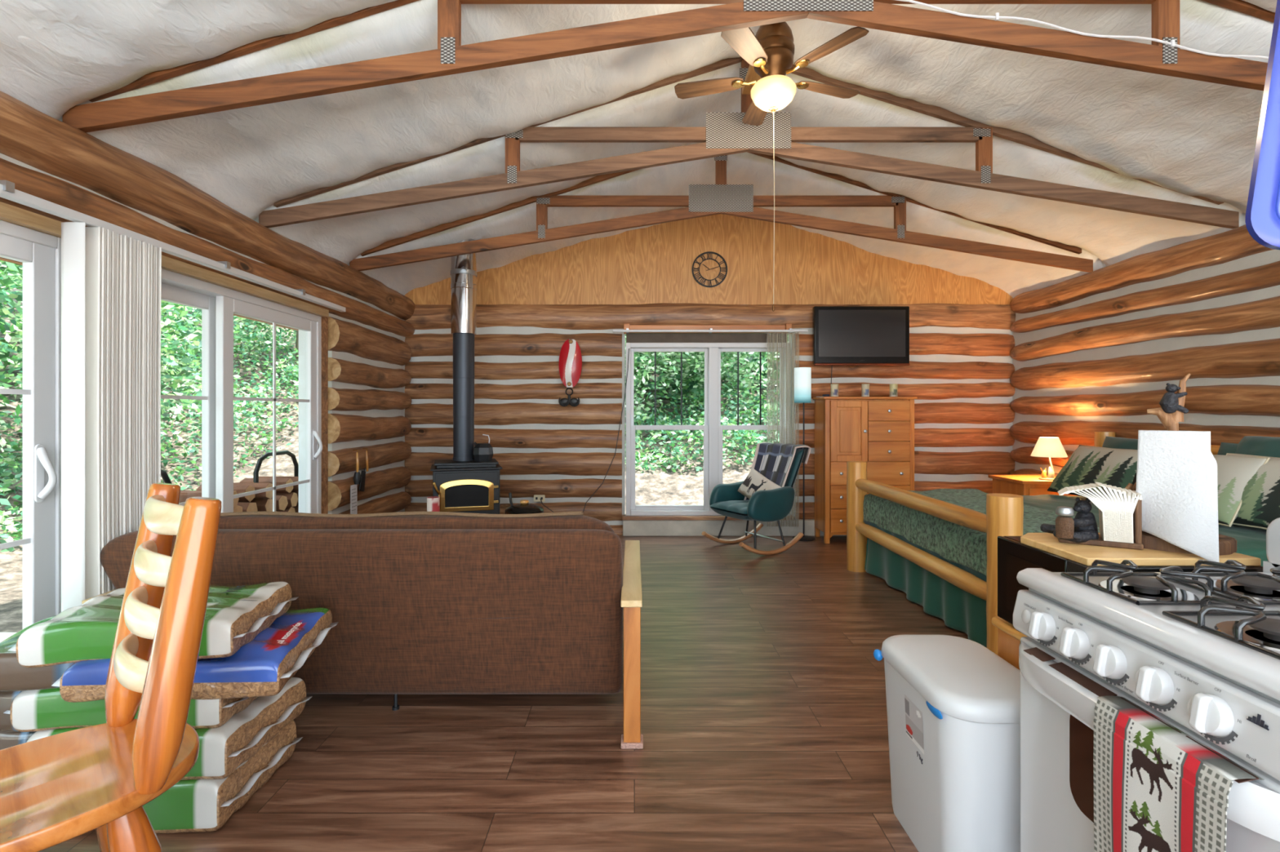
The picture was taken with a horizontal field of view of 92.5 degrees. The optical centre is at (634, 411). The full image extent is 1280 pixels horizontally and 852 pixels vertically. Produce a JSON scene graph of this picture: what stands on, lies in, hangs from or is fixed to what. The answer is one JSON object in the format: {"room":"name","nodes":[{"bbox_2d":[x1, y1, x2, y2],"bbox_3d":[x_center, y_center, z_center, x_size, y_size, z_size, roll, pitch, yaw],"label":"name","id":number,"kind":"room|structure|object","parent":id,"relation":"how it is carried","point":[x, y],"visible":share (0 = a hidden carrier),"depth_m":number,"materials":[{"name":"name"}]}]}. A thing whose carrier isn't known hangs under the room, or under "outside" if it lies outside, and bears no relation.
{"room":"log cabin interior","nodes":[
{"label":"log cabin interior","id":0,"kind":"room"},
{"bbox_2d":[0,90,414,514],"bbox_3d":[-2.430,0.036,2.000,0.280,2.528,9.200,0,0,0],"label":"wall","id":1,"kind":"structure","parent":0,"point":[46,157],"depth_m":3.97,"materials":[{"name":"brown wood"}]},
{"bbox_2d":[0,219,61,629],"bbox_3d":[-2.427,0.290,1.465,0.206,2.020,2.230,0,0,0],"label":"door","id":2,"kind":"structure","parent":1,"relation":"in","point":[39,253],"depth_m":2.46,"materials":[{"name":"white plastic"}]},
{"bbox_2d":[0,257,298,331],"bbox_3d":[-2.960,-1.015,3.200,0.800,0.430,8.400,0,0,0],"label":"trim","id":3,"kind":"structure","parent":1,"relation":"attached to","point":[1,258],"depth_m":5.22,"materials":[{"name":"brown wood"}]},
{"bbox_2d":[0,201,328,317],"bbox_3d":[-2.397,-0.748,1.050,0.105,0.055,7.300,0,0,0],"label":"trim","id":4,"kind":"structure","parent":1,"relation":"attached to","point":[9,213],"depth_m":3.25,"materials":[{"name":"brown wood"}]},
{"bbox_2d":[0,179,346,612],"bbox_3d":[-2.213,0.217,1.930,0.112,2.035,5.420,0,0,1],"label":"door blind","id":5,"kind":"object","parent":1,"relation":"attached to","point":[111,274],"visible":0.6,"depth_m":2.50,"materials":[{"name":"white"}]},
{"bbox_2d":[160,268,322,513],"bbox_3d":[-2.427,0.290,3.630,0.206,2.020,2.060,0,0,0],"label":"door","id":6,"kind":"structure","parent":1,"relation":"in","point":[218,304],"depth_m":3.62,"materials":[{"name":"white plastic"}]},
{"bbox_2d":[321,316,328,514],"bbox_3d":[-2.422,0.270,4.720,0.075,2.060,0.100,0,0,0],"label":"trim","id":7,"kind":"structure","parent":1,"relation":"attached to","point":[324,320],"depth_m":4.73,"materials":[{"name":"brown wood"}]},
{"bbox_2d":[350,484,357,514],"bbox_3d":[-2.283,0.735,4.985,0.005,0.270,0.110,0,0,0],"label":"paper notice","id":8,"kind":"object","parent":1,"relation":"attached to","point":[353,488],"visible":0.96,"depth_m":4.98,"materials":[{"name":"white paper"}]},
{"bbox_2d":[352,449,361,484],"bbox_3d":[-2.271,0.459,5.020,0.068,0.283,0.065,0,0,0],"label":"brush","id":9,"kind":"object","parent":1,"relation":"hanging from","point":[357,477],"visible":1,"depth_m":5.01,"materials":[{"name":"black metal"}]},
{"bbox_2d":[358,448,368,492],"bbox_3d":[-2.281,0.498,5.146,0.048,0.363,0.146,0,0,0],"label":"shovel","id":10,"kind":"object","parent":1,"relation":"hanging from","point":[362,486],"visible":0.99,"depth_m":5.15,"materials":[{"name":"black metal"}]},
{"bbox_2d":[0,286,779,632],"bbox_3d":[-2.000,-1.871,9.000,44.000,6.758,42.000,0,0,0],"label":"ground","id":11,"kind":"structure","parent":0,"point":[668,488],"depth_m":9.86,"materials":[{"name":"beige soil"}]},
{"bbox_2d":[0,632,16,642],"bbox_3d":[-4.510,1.435,0.650,3.780,0.050,6.500,0,0,0],"label":"porch slab","id":12,"kind":"object","parent":11,"relation":"on","point":[3,636],"depth_m":3.85,"materials":[{"name":"concrete"}]},
{"bbox_2d":[160,450,298,484],"bbox_3d":[-3.200,0.901,4.700,0.038,1.078,2.236,0,0,0],"label":"rack","id":13,"kind":"object","parent":12,"relation":"on","point":[164,475],"visible":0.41,"depth_m":5.24,"materials":[{"name":"black metal"}]},
{"bbox_3d":[-3.152,1.279,4.871,0.400,0.139,0.129,0,11,-2],"label":"log","id":14,"kind":"object","parent":13,"relation":"on","visible":0},
{"bbox_3d":[-3.225,1.157,4.848,0.400,0.129,0.139,0,22,2],"label":"log","id":15,"kind":"object","parent":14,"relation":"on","visible":0},
{"bbox_3d":[-3.179,1.029,4.863,0.400,0.139,0.129,0,34,-4],"label":"log","id":16,"kind":"object","parent":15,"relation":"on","visible":0},
{"bbox_3d":[-3.245,0.906,4.841,0.400,0.139,0.129,0,15,-2],"label":"log","id":17,"kind":"object","parent":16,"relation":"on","visible":0},
{"bbox_2d":[236,502,257,511],"bbox_3d":[-3.210,0.783,4.835,0.400,0.134,0.138,0,0,2],"label":"log","id":18,"kind":"object","parent":17,"relation":"on","point":[246,507],"visible":0.27,"depth_m":4.80,"materials":[{"name":"brown wood"}]},
{"bbox_2d":[195,484,255,502],"bbox_3d":[-3.244,0.655,4.861,0.400,0.140,0.129,0,0,2],"label":"log","id":19,"kind":"object","parent":18,"relation":"on","point":[239,489],"visible":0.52,"depth_m":4.83,"materials":[{"name":"brown wood"}]},
{"bbox_3d":[-3.222,1.278,5.176,0.400,0.129,0.139,0,-31,0],"label":"log","id":20,"kind":"object","parent":13,"relation":"on","visible":0},
{"bbox_3d":[-3.192,1.153,5.202,0.400,0.129,0.139,0,-45,0],"label":"log","id":21,"kind":"object","parent":20,"relation":"on","visible":0},
{"bbox_3d":[-3.167,1.032,5.172,0.400,0.129,0.139,0,-3,1],"label":"log","id":22,"kind":"object","parent":21,"relation":"on","visible":0},
{"bbox_3d":[-3.225,0.907,5.166,0.400,0.129,0.139,0,9,3],"label":"log","id":23,"kind":"object","parent":22,"relation":"on","visible":0},
{"bbox_2d":[270,495,288,511],"bbox_3d":[-3.162,0.779,5.184,0.400,0.138,0.131,0,0,3],"label":"log","id":24,"kind":"object","parent":23,"relation":"on","point":[282,503],"visible":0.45,"depth_m":5.15,"materials":[{"name":"brown wood"}]},
{"bbox_2d":[0,260,279,444],"bbox_3d":[-6.921,-1.484,7.558,4.173,5.556,4.391,0,0,16],"label":"tree","id":25,"kind":"object","parent":11,"relation":"on","point":[11,267],"visible":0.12,"depth_m":7.39,"materials":[{"name":"green plant"}]},
{"bbox_2d":[7,271,288,413],"bbox_3d":[-8.755,-2.890,10.747,5.109,7.204,5.236,0,0,-21],"label":"tree","id":26,"kind":"object","parent":11,"relation":"on","point":[185,323],"visible":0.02,"depth_m":10.95,"materials":[{"name":"green plant"}]},
{"bbox_2d":[195,311,298,380],"bbox_3d":[-7.397,-4.205,13.683,4.807,7.759,5.248,0,0,35],"label":"tree","id":27,"kind":"object","parent":11,"relation":"on","point":[290,331],"visible":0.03,"depth_m":13.49,"materials":[{"name":"green plant"}]},
{"bbox_2d":[0,313,779,552],"bbox_3d":[-1.754,-0.693,7.494,15.613,4.360,17.111,0,0,0],"label":"undergrowth","id":28,"kind":"object","parent":11,"relation":"on","point":[5,520],"visible":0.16,"depth_m":10.45,"materials":[{"name":"green plant"}]},
{"bbox_2d":[0,266,788,417],"bbox_3d":[-3.001,-5.549,10.001,24.319,12.786,28.292,0,0,0],"label":"foliage","id":29,"kind":"object","parent":11,"relation":"on","point":[689,387],"visible":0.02,"depth_m":12.79,"materials":[{"name":"green plant"}]},
{"bbox_2d":[625,334,700,425],"bbox_3d":[-0.614,-2.188,11.221,4.014,6.003,4.025,0,0,19],"label":"tree","id":30,"kind":"object","parent":11,"relation":"on","point":[642,358],"visible":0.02,"depth_m":10.90,"materials":[{"name":"green plant"}]},
{"bbox_2d":[636,351,779,419],"bbox_3d":[1.458,-2.176,11.696,3.679,4.844,3.926,0,0,0],"label":"tree","id":31,"kind":"object","parent":11,"relation":"on","point":[742,358],"visible":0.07,"depth_m":11.46,"materials":[{"name":"green plant"}]},
{"bbox_2d":[40,535,968,851],"bbox_3d":[0.825,1.360,2.000,6.650,0.120,9.200,0,0,0],"label":"floor","id":32,"kind":"structure","parent":0,"point":[764,728],"depth_m":2.34,"materials":[{"name":"wood"}]},
{"bbox_2d":[0,483,222,851],"bbox_3d":[-1.334,0.754,1.421,0.527,1.102,0.540,0,0,43],"label":"dining chair","id":33,"kind":"object","parent":32,"relation":"on","point":[59,788],"visible":1,"depth_m":1.41,"materials":[{"name":"brown wood"}]},
{"bbox_2d":[94,720,302,834],"bbox_3d":[-1.585,1.218,2.080,0.692,0.185,0.430,0,0,0],"label":"bag","id":34,"kind":"object","parent":32,"relation":"on","point":[197,806],"visible":0.28,"depth_m":1.88,"materials":[{"name":"plastic"}]},
{"bbox_2d":[26,677,312,780],"bbox_3d":[-1.555,1.065,2.090,0.692,0.170,0.430,0,0,2],"label":"bag","id":35,"kind":"object","parent":34,"relation":"on","point":[223,749],"visible":0.41,"depth_m":1.96,"materials":[{"name":"plastic"}]},
{"bbox_2d":[3,688,257,732],"bbox_3d":[-1.600,0.927,2.100,0.692,0.155,0.430,0,0,-1],"label":"bag","id":36,"kind":"object","parent":35,"relation":"on","point":[33,711],"visible":0.28,"depth_m":1.89,"materials":[{"name":"plastic"}]},
{"bbox_2d":[0,615,74,692],"bbox_3d":[-1.930,0.842,2.020,0.672,0.254,0.420,0,0,-17],"label":"bag","id":37,"kind":"object","parent":36,"relation":"on","point":[14,677],"visible":0.15,"depth_m":1.84,"materials":[{"name":"plastic"}]},
{"bbox_2d":[51,608,338,702],"bbox_3d":[-1.437,0.815,2.098,0.653,0.162,0.500,0,0,-9],"label":"bag","id":38,"kind":"object","parent":36,"relation":"on","point":[262,667],"visible":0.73,"depth_m":1.90,"materials":[{"name":"plastic"}]},
{"bbox_2d":[7,582,298,668],"bbox_3d":[-1.560,0.697,2.058,0.652,0.164,0.420,0,0,-7],"label":"bag","id":39,"kind":"object","parent":38,"relation":"on","point":[235,615],"visible":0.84,"depth_m":1.89,"materials":[{"name":"plastic"}]},
{"bbox_2d":[81,511,643,749],"bbox_3d":[-1.072,0.865,2.950,2.212,0.870,1.200,0,0,0],"label":"futon sofa","id":40,"kind":"object","parent":32,"relation":"on","point":[421,602],"visible":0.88,"depth_m":2.50,"materials":[{"name":"brown fabric"}]},
{"bbox_2d":[100,528,622,694],"bbox_3d":[-1.115,0.856,2.588,2.140,0.748,0.285,0,0,0],"label":"backrest cushion","id":41,"kind":"object","parent":40,"relation":"on","point":[417,611],"depth_m":2.49,"materials":[{"name":"brown fabric"}]},
{"bbox_2d":[218,515,614,533],"bbox_3d":[-1.080,0.723,2.716,2.020,0.554,0.273,0,0,0],"label":"cushion","id":42,"kind":"object","parent":40,"relation":"on","point":[226,522],"depth_m":2.59,"materials":[{"name":"brown fabric"}]},
{"bbox_2d":[702,448,805,555],"bbox_3d":[1.146,0.831,5.801,0.823,0.942,0.656,0,0,-30],"label":"rocking chair","id":43,"kind":"object","parent":32,"relation":"on","point":[775,504],"visible":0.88,"depth_m":5.61,"materials":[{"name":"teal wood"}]},
{"bbox_2d":[737,468,780,499],"bbox_3d":[1.184,0.745,5.800,0.183,0.373,0.496,0,0,-31],"label":"throw pillow","id":44,"kind":"object","parent":43,"relation":"on","point":[754,482],"visible":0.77,"depth_m":5.80,"materials":[{"name":"beige fabric"}]},
{"bbox_2d":[743,442,810,500],"bbox_3d":[1.361,0.629,5.924,0.442,0.622,0.540,0,0,-30],"label":"plaid throw","id":45,"kind":"object","parent":43,"relation":"on","point":[773,461],"visible":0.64,"depth_m":5.94,"materials":[{"name":"fabric"}]},
{"bbox_2d":[792,367,815,541],"bbox_3d":[1.720,0.432,6.220,0.224,1.736,0.225,0,0,0],"label":"floor lamp","id":46,"kind":"object","parent":32,"relation":"on","point":[802,375],"visible":0.9,"depth_m":6.13,"materials":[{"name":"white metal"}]},
{"bbox_2d":[813,396,917,543],"bbox_3d":[2.308,0.580,6.160,0.915,1.440,0.400,0,0,0],"label":"chest","id":47,"kind":"object","parent":32,"relation":"on","point":[878,432],"visible":0.79,"depth_m":5.99,"materials":[{"name":"brown wood"}]},
{"bbox_2d":[873,635,1020,851],"bbox_3d":[0.961,1.024,1.820,0.342,0.553,0.515,0,0,0],"label":"trash bin","id":48,"kind":"object","parent":32,"relation":"on","point":[953,704],"visible":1,"depth_m":1.66,"materials":[{"name":"white plastic"}]},
{"bbox_2d":[991,617,1026,671],"bbox_3d":[1.384,0.958,1.745,0.492,0.605,0.430,0,0,0],"label":"stand","id":49,"kind":"object","parent":32,"relation":"on","point":[1008,637],"visible":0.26,"depth_m":1.88,"materials":[{"name":"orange wood"}]},
{"bbox_2d":[997,536,1262,625],"bbox_3d":[1.367,0.524,1.738,0.456,0.262,0.385,0,0,0],"label":"cabinet","id":50,"kind":"object","parent":49,"relation":"on","point":[1014,557],"visible":0.23,"depth_m":1.82,"materials":[{"name":"black wood"}]},
{"bbox_2d":[1020,533,1260,565],"bbox_3d":[1.367,0.383,1.715,0.440,0.020,0.330,0,0,0],"label":"countertop","id":51,"kind":"structure","parent":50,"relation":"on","point":[1083,554],"depth_m":1.59,"materials":[{"name":"brown wood"}]},
{"bbox_2d":[1040,482,1143,550],"bbox_3d":[1.288,0.289,1.735,0.229,0.168,0.126,0,0,32],"label":"napkin holder","id":52,"kind":"object","parent":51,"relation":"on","point":[1120,509],"visible":0.97,"depth_m":1.68,"materials":[{"name":"white paper"}]},
{"bbox_2d":[1055,506,1074,538],"bbox_3d":[1.210,0.313,1.722,0.047,0.090,0.047,0,0,0],"label":"spice shaker","id":53,"kind":"object","parent":52,"relation":"on","point":[1064,526],"visible":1,"depth_m":1.71,"materials":[{"name":"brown glass"}]},
{"bbox_2d":[1124,373,1236,555],"bbox_3d":[1.496,0.135,1.701,0.256,0.477,0.225,0,0,41],"label":"paper towel holder","id":54,"kind":"object","parent":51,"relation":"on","point":[1171,411],"visible":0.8,"depth_m":1.68,"materials":[{"name":"brown wood"}]},
{"bbox_2d":[1136,430,1219,562],"bbox_3d":[1.463,0.218,1.660,0.166,0.330,0.250,0,0,41],"label":"cutting board","id":55,"kind":"object","parent":54,"relation":"on","point":[1176,473],"visible":0.96,"depth_m":1.61,"materials":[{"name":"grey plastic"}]},
{"bbox_2d":[988,475,1077,496],"bbox_3d":[3.620,0.953,5.560,0.520,0.695,0.520,0,0,0],"label":"nightstand","id":56,"kind":"object","parent":32,"relation":"on","point":[1020,485],"visible":0.3,"depth_m":5.42,"materials":[{"name":"brown wood"}]},
{"bbox_2d":[1030,437,1067,480],"bbox_3d":[3.655,0.419,5.400,0.274,0.372,0.275,0,0,0],"label":"table lamp","id":57,"kind":"object","parent":56,"relation":"on","point":[1051,447],"visible":0.95,"depth_m":5.33,"materials":[{"name":"beige fabric"}]},
{"bbox_2d":[846,431,1267,655],"bbox_3d":[2.831,0.735,4.010,2.182,1.130,2.160,0,0,0],"label":"bed","id":58,"kind":"object","parent":32,"relation":"on","point":[966,603],"visible":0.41,"depth_m":3.75,"materials":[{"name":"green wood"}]},
{"bbox_2d":[862,488,1099,582],"bbox_3d":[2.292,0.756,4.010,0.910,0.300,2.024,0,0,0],"label":"fleece blanket","id":59,"kind":"object","parent":58,"relation":"on","point":[957,544],"visible":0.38,"depth_m":3.86,"materials":[{"name":"green fabric"}]},
{"bbox_2d":[1047,444,1137,497],"bbox_3d":[3.431,0.455,4.521,0.298,0.368,0.750,0,0,0],"label":"throw pillow","id":60,"kind":"object","parent":58,"relation":"on","point":[1087,464],"visible":0.79,"depth_m":4.46,"materials":[{"name":"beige fabric"}]},
{"bbox_2d":[1102,436,1137,449],"bbox_3d":[3.658,0.430,4.460,0.222,0.461,0.764,0,0,2],"label":"pillow","id":61,"kind":"object","parent":58,"relation":"on","point":[1109,442],"visible":0.09,"depth_m":4.61,"materials":[{"name":"teal fabric"}]},
{"bbox_2d":[1022,494,1267,566],"bbox_3d":[2.755,0.815,4.010,1.793,0.328,2.000,0,0,0],"label":"comforter","id":62,"kind":"object","parent":58,"relation":"on","point":[1251,541],"depth_m":3.45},
{"bbox_2d":[1217,442,1237,455],"bbox_3d":[3.671,0.430,3.520,0.221,0.461,0.764,0,0,-2],"label":"pillow","id":63,"kind":"object","parent":58,"relation":"on","point":[1224,448],"visible":0.16,"depth_m":3.81,"materials":[{"name":"teal fabric"}]},
{"bbox_2d":[1235,435,1279,457],"bbox_3d":[3.701,0.280,3.500,0.212,0.257,0.600,0,0,0],"label":"pillow","id":64,"kind":"object","parent":63,"relation":"on","point":[1269,446],"visible":0.43,"depth_m":3.60,"materials":[{"name":"teal fabric"}]},
{"bbox_2d":[1213,454,1270,527],"bbox_3d":[3.418,0.450,3.721,0.273,0.387,0.673,0,0,2],"label":"throw pillow","id":65,"kind":"object","parent":58,"relation":"on","point":[1233,472],"visible":0.24,"depth_m":3.44,"materials":[{"name":"beige fabric"}]},
{"bbox_2d":[1226,453,1279,529],"bbox_3d":[3.500,0.451,3.341,0.262,0.395,0.670,0,0,-6],"label":"throw pillow","id":66,"kind":"object","parent":58,"relation":"on","point":[1260,497],"visible":0.56,"depth_m":3.33,"materials":[{"name":"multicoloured fabric"}]},
{"bbox_2d":[1013,517,1279,851],"bbox_3d":[1.252,0.751,1.190,0.717,0.998,0.640,0,0,0],"label":"gas range","id":67,"kind":"object","parent":32,"relation":"on","point":[1198,651],"visible":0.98,"depth_m":1.23,"materials":[{"name":"white metal"}]},
{"bbox_2d":[1016,568,1279,701],"bbox_3d":[1.275,0.409,1.190,0.671,0.046,0.640,0,0,0],"label":"cooktop","id":68,"kind":"object","parent":67,"relation":"in","point":[1166,627],"depth_m":1.17,"materials":[{"name":"white metal"}]},
{"bbox_2d":[1093,696,1264,851],"bbox_3d":[0.916,0.773,1.053,0.064,0.444,0.273,0,0,0],"label":"tea towel","id":69,"kind":"object","parent":67,"relation":"hanging from","point":[1157,789],"visible":1,"depth_m":1.05,"materials":[{"name":"fabric"}]},
{"bbox_3d":[-1.575,1.280,5.625,1.250,0.040,1.150,0,0,0],"label":"hearth pad","id":70,"kind":"object","parent":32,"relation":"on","visible":0},
{"bbox_2d":[430,458,502,514],"bbox_3d":[-1.510,0.855,5.498,0.600,0.810,0.608,0,0,-17],"label":"wood stove","id":71,"kind":"object","parent":70,"relation":"on","point":[473,486],"visible":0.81,"depth_m":5.28,"materials":[{"name":"black metal"}]},
{"bbox_2d":[449,238,477,461],"bbox_3d":[-1.560,-0.598,5.600,0.237,2.100,0.237,0,0,21],"label":"pipe","id":72,"kind":"object","parent":71,"relation":"on","point":[463,273],"visible":0.99,"depth_m":5.51,"materials":[{"name":"grey metal"}]},
{"bbox_2d":[473,434,493,461],"bbox_3d":[-1.373,0.330,5.561,0.175,0.239,0.170,0,0,-17],"label":"steamer","id":73,"kind":"object","parent":71,"relation":"on","point":[482,451],"visible":1,"depth_m":5.49,"materials":[{"name":"black metal"}]},
{"bbox_3d":[-1.050,1.065,4.475,1.240,0.470,0.450,0,0,0],"label":"side table","id":74,"kind":"object","parent":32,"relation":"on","visible":0},
{"bbox_2d":[426,496,439,511],"bbox_3d":[-1.477,0.727,4.500,0.090,0.205,0.090,0,0,0],"label":"pillar candle","id":75,"kind":"object","parent":74,"relation":"on","point":[433,503],"visible":0.58,"depth_m":4.46,"materials":[{"name":"wax"}]},
{"bbox_2d":[505,493,543,514],"bbox_3d":[-0.800,0.712,4.460,0.280,0.236,0.280,0,0,0],"label":"round pan","id":76,"kind":"object","parent":74,"relation":"on","point":[523,508],"visible":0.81,"depth_m":4.39,"materials":[{"name":"black"}]},
{"bbox_3d":[-1.990,1.225,2.120,0.392,0.170,0.420,0,0,-6],"label":"bag","id":77,"kind":"object","parent":32,"relation":"on","visible":0},
{"bbox_2d":[0,731,35,750],"bbox_3d":[-2.000,1.075,2.120,0.392,0.170,0.420,0,0,-3],"label":"bag","id":78,"kind":"object","parent":77,"relation":"on","point":[7,740],"visible":0.02,"depth_m":1.92,"materials":[{"name":"plastic"}]},
{"bbox_2d":[0,691,21,732],"bbox_3d":[-2.000,0.930,2.100,0.392,0.160,0.420,0,0,-3],"label":"bag","id":79,"kind":"object","parent":78,"relation":"on","point":[6,698],"visible":0.08,"depth_m":1.90,"materials":[{"name":"plastic"}]},
{"bbox_2d":[0,0,1276,298],"bbox_3d":[0.760,-1.704,1.960,6.760,1.241,9.120,0,0,0],"label":"ceiling","id":80,"kind":"structure","parent":0,"point":[1186,136],"depth_m":3.52,"materials":[{"name":"paint"}]},
{"bbox_2d":[62,0,1275,132],"bbox_3d":[0.735,-1.770,2.598,6.290,1.179,0.044,0,0,0],"label":"roof truss","id":81,"kind":"object","parent":80,"relation":"attached to","point":[451,57],"visible":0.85,"depth_m":2.58,"materials":[{"name":"brown wood"}]},
{"bbox_2d":[897,0,1268,59],"bbox_3d":[2.443,-1.506,2.572,2.877,0.473,0.013,0,0,0],"label":"cable","id":82,"kind":"object","parent":81,"relation":"attached to","point":[997,17],"visible":0.97,"depth_m":2.57,"materials":[{"name":"white plastic"}]},
{"bbox_2d":[349,151,1093,272],"bbox_3d":[0.735,-1.770,5.198,6.290,1.179,0.044,0,0,0],"label":"roof truss","id":83,"kind":"object","parent":80,"relation":"attached to","point":[720,197],"visible":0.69,"depth_m":5.18,"materials":[{"name":"brown wood"}]},
{"bbox_2d":[258,57,1239,228],"bbox_3d":[0.735,-1.770,3.948,6.290,1.179,0.044,0,0,0],"label":"roof truss","id":84,"kind":"object","parent":80,"relation":"attached to","point":[723,134],"visible":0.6,"depth_m":3.93,"materials":[{"name":"brown wood"}]},
{"bbox_2d":[674,21,869,311],"bbox_3d":[0.722,-1.363,3.241,1.023,1.675,1.076,0,0,-42],"label":"ceiling fan","id":85,"kind":"object","parent":80,"relation":"hanging from","point":[769,53],"visible":0.99,"depth_m":3.17,"materials":[{"name":"brown metal"}]},
{"bbox_2d":[1244,0,1279,249],"bbox_3d":[1.322,-1.168,1.067,0.419,1.812,0.033,0,0,14],"label":"plastic tray","id":86,"kind":"object","parent":80,"relation":"hanging from","point":[1262,220],"visible":1,"depth_m":1.10,"materials":[{"name":"blue plastic"}]},
{"bbox_2d":[404,213,1013,304],"bbox_3d":[0.800,-1.785,6.470,6.500,1.330,0.060,0,0,0],"label":"wall","id":87,"kind":"structure","parent":0,"point":[651,264],"depth_m":6.44,"materials":[{"name":"brown wood"}]},
{"bbox_2d":[691,251,727,287],"bbox_3d":[0.790,-1.485,6.424,0.374,0.374,0.018,0,0,0],"label":"wall clock","id":88,"kind":"object","parent":87,"relation":"attached to","point":[707,252],"visible":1,"depth_m":6.42,"materials":[{"name":"black metal"}]},
{"bbox_2d":[404,302,1015,535],"bbox_3d":[0.800,0.105,6.500,6.700,2.534,0.214,0,0,0],"label":"wall","id":89,"kind":"structure","parent":0,"point":[961,367],"depth_m":6.42,"materials":[{"name":"brown wood"}]},
{"bbox_2d":[558,339,582,406],"bbox_3d":[-0.665,-0.395,6.352,0.240,0.702,0.044,0,0,0],"label":"decoration","id":90,"kind":"object","parent":89,"relation":"attached to","point":[570,357],"visible":1,"depth_m":6.34,"materials":[{"name":"metal"}]},
{"bbox_2d":[582,348,629,515],"bbox_3d":[-0.328,0.315,6.354,0.554,1.931,0.025,0,0,-3],"label":"cord","id":91,"kind":"object","parent":89,"relation":"attached to","point":[628,348],"visible":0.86,"depth_m":6.36,"materials":[{"name":"black plastic"}]},
{"bbox_2d":[626,333,786,342],"bbox_3d":[0.757,-0.762,6.450,1.685,0.095,0.100,0,0,0],"label":"trim","id":92,"kind":"structure","parent":89,"relation":"attached to","point":[630,338],"depth_m":6.40,"materials":[{"name":"brown wood"}]},
{"bbox_2d":[623,324,791,334],"bbox_3d":[0.765,-0.860,6.440,1.750,0.100,0.120,0,0,0],"label":"trim","id":93,"kind":"structure","parent":89,"relation":"attached to","point":[786,326],"depth_m":6.41,"materials":[{"name":"brown wood"}]},
{"bbox_2d":[626,342,790,515],"bbox_3d":[0.770,0.190,6.480,1.720,1.810,0.160,0,0,0],"label":"window","id":94,"kind":"structure","parent":89,"relation":"in","point":[713,429],"depth_m":6.44,"materials":[{"name":"white plastic"}]},
{"bbox_2d":[613,328,808,526],"bbox_3d":[0.780,0.170,6.323,2.000,2.040,0.134,0,0,0],"label":"window blind","id":95,"kind":"object","parent":94,"relation":"attached to","point":[710,331],"visible":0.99,"depth_m":6.32,"materials":[{"name":"white fabric"}]},
{"bbox_2d":[622,514,794,520],"bbox_3d":[0.765,1.113,6.420,1.790,0.037,0.160,0,0,0],"label":"trim","id":96,"kind":"structure","parent":89,"relation":"attached to","point":[624,517],"depth_m":6.34,"materials":[{"name":"brown wood"}]},
{"bbox_2d":[622,519,846,536],"bbox_3d":[1.940,1.218,6.415,4.120,0.165,0.110,0,0,0],"label":"baseboard","id":97,"kind":"structure","parent":89,"relation":"attached to","point":[630,528],"depth_m":6.36,"materials":[{"name":"wood"}]},
{"bbox_2d":[812,306,909,383],"bbox_3d":[2.330,-0.577,6.338,0.980,0.996,0.165,0,0,0],"label":"television","id":98,"kind":"object","parent":89,"relation":"attached to","point":[842,335],"visible":1,"depth_m":6.27,"materials":[{"name":"black plastic"}]},
{"bbox_2d":[1009,224,1279,496],"bbox_3d":[4.021,0.032,2.000,0.259,2.536,9.200,0,0,0],"label":"wall","id":99,"kind":"structure","parent":0,"point":[1092,352],"depth_m":4.66,"materials":[{"name":"brown wood"}]},
{"bbox_3d":[-3.208,1.156,5.004,0.400,0.139,0.129,0,32,0],"label":"log","id":100,"kind":"object","parent":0,"visible":0},
{"bbox_3d":[-3.228,1.032,5.038,0.400,0.129,0.139,0,-12,-4],"label":"log","id":101,"kind":"object","parent":100,"relation":"on","visible":0},
{"label":"log","id":102,"kind":"object","parent":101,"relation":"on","visible":0},
{"bbox_2d":[243,498,272,511],"bbox_3d":[-3.191,0.779,5.021,0.400,0.132,0.138,0,0,-2],"label":"log","id":103,"kind":"object","parent":102,"relation":"on","point":[263,504],"visible":0.16,"depth_m":4.98,"materials":[{"name":"brown wood"}]},
{"bbox_2d":[233,482,272,499],"bbox_3d":[-3.177,0.654,5.012,0.400,0.140,0.129,0,0,0],"label":"log","id":104,"kind":"object","parent":103,"relation":"on","point":[267,495],"visible":0.32,"depth_m":4.98,"materials":[{"name":"brown wood"}]},
{"bbox_3d":[-3.230,1.028,5.342,0.400,0.129,0.139,0,7,0],"label":"log","id":105,"kind":"object","parent":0,"visible":0},
{"bbox_2d":[276,506,295,512],"bbox_3d":[-3.203,0.902,5.369,0.400,0.135,0.137,0,0,1],"label":"log","id":106,"kind":"object","parent":105,"relation":"on","point":[290,509],"visible":0.17,"depth_m":5.35,"materials":[{"name":"brown wood"}]},
{"bbox_2d":[275,492,297,506],"bbox_3d":[-3.178,0.776,5.357,0.400,0.132,0.139,0,0,-4],"label":"log","id":107,"kind":"object","parent":106,"relation":"on","point":[292,499],"visible":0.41,"depth_m":5.33,"materials":[{"name":"brown wood"}]},
{"bbox_2d":[240,478,293,493],"bbox_3d":[-3.212,0.656,5.350,0.400,0.138,0.129,0,0,-1],"label":"log","id":108,"kind":"object","parent":107,"relation":"on","point":[279,482],"visible":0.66,"depth_m":5.32,"materials":[{"name":"brown wood"}]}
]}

